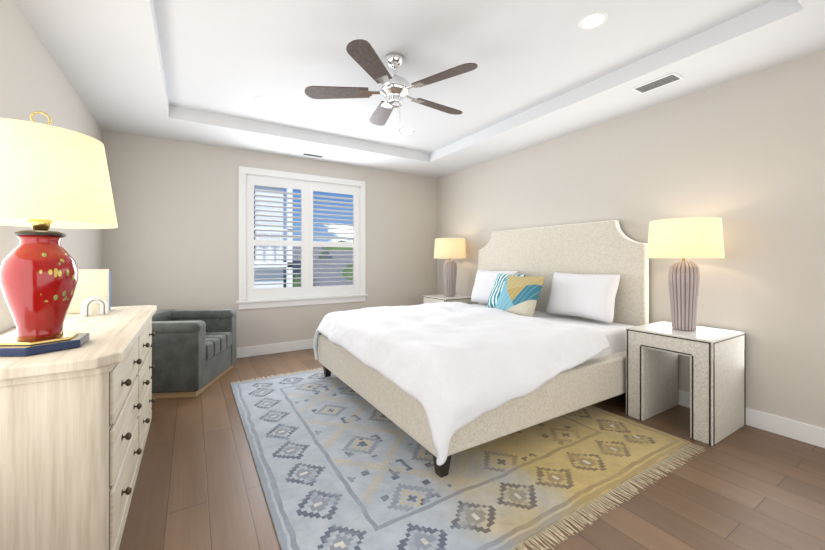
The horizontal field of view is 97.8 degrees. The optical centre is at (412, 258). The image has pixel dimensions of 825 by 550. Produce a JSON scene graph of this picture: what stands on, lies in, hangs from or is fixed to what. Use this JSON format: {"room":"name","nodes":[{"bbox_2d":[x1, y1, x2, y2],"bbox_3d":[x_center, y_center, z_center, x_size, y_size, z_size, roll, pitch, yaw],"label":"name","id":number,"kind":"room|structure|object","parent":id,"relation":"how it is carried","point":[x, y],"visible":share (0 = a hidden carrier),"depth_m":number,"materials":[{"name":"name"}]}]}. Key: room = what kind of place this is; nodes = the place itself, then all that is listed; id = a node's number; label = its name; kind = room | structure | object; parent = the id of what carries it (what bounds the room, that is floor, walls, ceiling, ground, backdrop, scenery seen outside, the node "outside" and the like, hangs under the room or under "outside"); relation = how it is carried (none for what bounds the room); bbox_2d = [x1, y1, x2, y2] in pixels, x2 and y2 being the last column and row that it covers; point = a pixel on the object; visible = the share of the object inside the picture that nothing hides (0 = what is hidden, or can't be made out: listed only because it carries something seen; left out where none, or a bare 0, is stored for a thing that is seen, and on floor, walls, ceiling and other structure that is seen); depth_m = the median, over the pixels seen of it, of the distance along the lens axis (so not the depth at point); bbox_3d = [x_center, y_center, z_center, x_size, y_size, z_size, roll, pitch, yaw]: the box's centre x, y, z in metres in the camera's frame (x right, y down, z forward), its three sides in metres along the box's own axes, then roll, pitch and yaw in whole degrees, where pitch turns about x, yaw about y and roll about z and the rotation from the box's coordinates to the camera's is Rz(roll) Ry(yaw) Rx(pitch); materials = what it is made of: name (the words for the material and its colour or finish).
{"room":"bedroom","nodes":[
{"label":"bedroom","id":0,"kind":"room"},
{"bbox_2d":[0,0,102,332],"bbox_3d":[-2.024,-0.185,1.533,0.150,2.970,6.030,0,0,-32],"label":"wall","id":1,"kind":"structure","parent":0,"point":[33,78],"depth_m":2.29,"materials":[{"name":"grey paint"}]},
{"bbox_2d":[103,130,436,347],"bbox_3d":[-1.550,-0.185,5.272,4.565,2.970,0.150,0,0,-32],"label":"wall","id":2,"kind":"structure","parent":0,"point":[170,241],"depth_m":4.59,"materials":[{"name":"grey paint"}]},
{"bbox_2d":[237,339,313,357],"bbox_3d":[-1.510,1.232,5.199,4.500,0.135,0.016,0,0,-32],"label":"baseboard","id":3,"kind":"structure","parent":2,"relation":"attached to","point":[257,350],"depth_m":4.95,"materials":[{"name":"white paint"}]},
{"bbox_2d":[236,166,367,309],"bbox_3d":[-1.542,-0.278,5.244,1.870,1.885,0.205,0,0,-32],"label":"window","id":4,"kind":"structure","parent":2,"relation":"in","point":[307,292],"depth_m":5.17,"materials":[{"name":"white paint"}]},
{"bbox_2d":[13,0,824,177],"bbox_3d":[-0.014,-1.555,2.765,4.565,0.230,5.730,0,0,-32],"label":"ceiling","id":5,"kind":"structure","parent":0,"point":[205,72],"depth_m":2.81,"materials":[{"name":"white paint"}]},
{"bbox_2d":[301,152,323,157],"bbox_3d":[-1.377,-1.436,4.985,0.300,0.007,0.120,0,0,-32],"label":"ceiling vent","id":6,"kind":"object","parent":5,"relation":"in","point":[313,155],"visible":1,"depth_m":4.98,"materials":[{"name":"white metal"}]},
{"bbox_2d":[305,39,477,133],"bbox_3d":[-0.109,-1.270,2.848,1.305,0.597,1.334,0,0,-32],"label":"fan","id":7,"kind":"object","parent":5,"relation":"hanging from","point":[394,90],"visible":1,"depth_m":2.75,"materials":[{"name":"brown wood"}]},
{"bbox_2d":[578,11,608,29],"bbox_3d":[1.187,-1.567,2.369,0.183,0.007,0.183,0,0,-38],"label":"recessed light","id":8,"kind":"object","parent":5,"relation":"in","point":[592,20],"depth_m":2.36,"materials":[{"name":"white paint"}]},
{"bbox_2d":[632,72,683,93],"bbox_3d":[2.003,-1.436,2.951,0.170,0.007,0.320,0,0,-32],"label":"ceiling vent","id":9,"kind":"object","parent":5,"relation":"in","point":[659,82],"visible":1,"depth_m":2.94,"materials":[{"name":"white metal"}]},
{"bbox_2d":[119,348,824,549],"bbox_3d":[-0.014,1.350,2.765,4.865,0.100,6.030,0,0,-32],"label":"floor","id":10,"kind":"structure","parent":0,"point":[198,485],"depth_m":2.00,"materials":[{"name":"brown wood"}]},
{"bbox_2d":[0,305,156,549],"bbox_3d":[-1.899,0.840,2.062,0.604,0.919,1.870,0,0,-32],"label":"dresser","id":11,"kind":"object","parent":10,"relation":"on","point":[74,425],"visible":0.96,"depth_m":1.39,"materials":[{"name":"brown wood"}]},
{"bbox_2d":[0,111,117,355],"bbox_3d":[-1.587,-0.126,1.537,0.510,1.008,0.510,0,0,-32],"label":"lamp","id":12,"kind":"object","parent":11,"relation":"on","point":[53,177],"visible":1,"depth_m":1.45,"materials":[{"name":"beige fabric"}]},
{"bbox_2d":[67,269,110,313],"bbox_3d":[-2.317,0.226,2.572,0.236,0.305,0.088,0,0,-32],"label":"books","id":13,"kind":"object","parent":11,"relation":"on","point":[93,282],"visible":0.54,"depth_m":2.55,"materials":[{"name":"beige paper"}]},
{"bbox_2d":[81,296,107,315],"bbox_3d":[-2.150,0.316,2.436,0.060,0.125,0.130,0,0,34],"label":"ornament","id":14,"kind":"object","parent":11,"relation":"on","point":[87,304],"visible":0.98,"depth_m":2.41,"materials":[{"name":"white ceramic"}]},
{"bbox_2d":[150,309,236,398],"bbox_3d":[-2.480,0.943,3.797,0.870,0.710,1.004,0,0,-6],"label":"chair","id":15,"kind":"object","parent":10,"relation":"on","point":[194,352],"visible":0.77,"depth_m":3.37,"materials":[{"name":"grey fabric"}]},
{"bbox_2d":[423,294,477,303],"bbox_3d":[0.575,0.934,5.542,0.618,0.729,0.596,0,0,-32],"label":"nightstand","id":16,"kind":"object","parent":10,"relation":"on","point":[466,299],"visible":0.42,"depth_m":5.36,"materials":[{"name":"white paint"}]},
{"bbox_2d":[434,238,465,295],"bbox_3d":[0.578,0.129,5.544,0.500,0.880,0.500,0,0,-32],"label":"table lamp","id":17,"kind":"object","parent":16,"relation":"on","point":[449,248],"visible":1,"depth_m":5.40,"materials":[{"name":"beige ceramic"}]},
{"bbox_2d":[231,368,705,549],"bbox_3d":[0.042,1.294,3.128,2.668,0.012,3.210,0,0,-32],"label":"rug","id":18,"kind":"object","parent":10,"relation":"on","point":[340,464],"visible":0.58,"depth_m":2.17,"materials":[{"name":"fabric"}]},
{"bbox_2d":[313,220,648,477],"bbox_3d":[0.584,0.455,3.656,2.574,1.689,2.475,0,0,-32],"label":"bed","id":19,"kind":"object","parent":10,"relation":"on","point":[536,335],"visible":1,"depth_m":2.93,"materials":[{"name":"fabric"}]},
{"bbox_2d":[313,301,609,465],"bbox_3d":[0.278,0.839,3.469,1.859,0.594,2.475,0,0,-32],"label":"comforter","id":20,"kind":"object","parent":19,"relation":"on","point":[455,377],"depth_m":2.55,"materials":[{"name":"fabric"}]},
{"bbox_2d":[470,269,518,307],"bbox_3d":[1.079,0.375,4.790,0.270,0.478,0.780,0,0,-32],"label":"pillow","id":21,"kind":"object","parent":19,"relation":"on","point":[485,279],"depth_m":4.81,"materials":[{"name":"fabric"}]},
{"bbox_2d":[494,275,544,318],"bbox_3d":[1.172,0.405,3.979,0.340,0.450,0.544,0,0,-32],"label":"pillow","id":22,"kind":"object","parent":19,"relation":"on","point":[519,294],"depth_m":3.88,"materials":[{"name":"multicoloured fabric"}]},
{"bbox_2d":[546,272,620,323],"bbox_3d":[1.737,0.375,3.715,0.270,0.478,0.780,0,0,-32],"label":"pillow","id":23,"kind":"object","parent":19,"relation":"on","point":[590,296],"depth_m":3.60,"materials":[{"name":"fabric"}]},
{"bbox_2d":[626,321,745,445],"bbox_3d":[2.189,0.934,2.908,0.618,0.729,0.596,0,0,-32],"label":"nightstand","id":24,"kind":"object","parent":10,"relation":"on","point":[717,384],"visible":0.96,"depth_m":2.73,"materials":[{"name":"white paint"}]},
{"bbox_2d":[647,217,724,330],"bbox_3d":[2.193,0.129,2.909,0.500,0.880,0.500,0,0,-32],"label":"table lamp","id":25,"kind":"object","parent":24,"relation":"on","point":[692,237],"visible":1,"depth_m":2.82,"materials":[{"name":"beige fabric"}]},
{"bbox_2d":[437,50,824,427],"bbox_3d":[1.996,-0.185,3.997,0.150,2.970,6.030,0,0,-32],"label":"wall","id":26,"kind":"structure","parent":0,"point":[743,158],"depth_m":2.94,"materials":[{"name":"grey paint"}]},
{"bbox_2d":[678,389,824,447],"bbox_3d":[1.925,1.232,3.953,0.016,0.135,5.730,0,0,-32],"label":"baseboard","id":27,"kind":"structure","parent":26,"relation":"attached to","point":[797,430],"depth_m":2.65,"materials":[{"name":"white paint"}]},
{"label":"outside","id":28,"kind":"structure","parent":0,"visible":0},
{"bbox_2d":[254,185,352,288],"bbox_3d":[-17.801,-0.800,46.560,100.000,10.800,82.000,0,0,-32],"label":"neighbourhood","id":29,"kind":"structure","parent":28,"point":[292,252],"depth_m":11.41,"materials":[{"name":"grey photographic backdrop image"}]}
]}

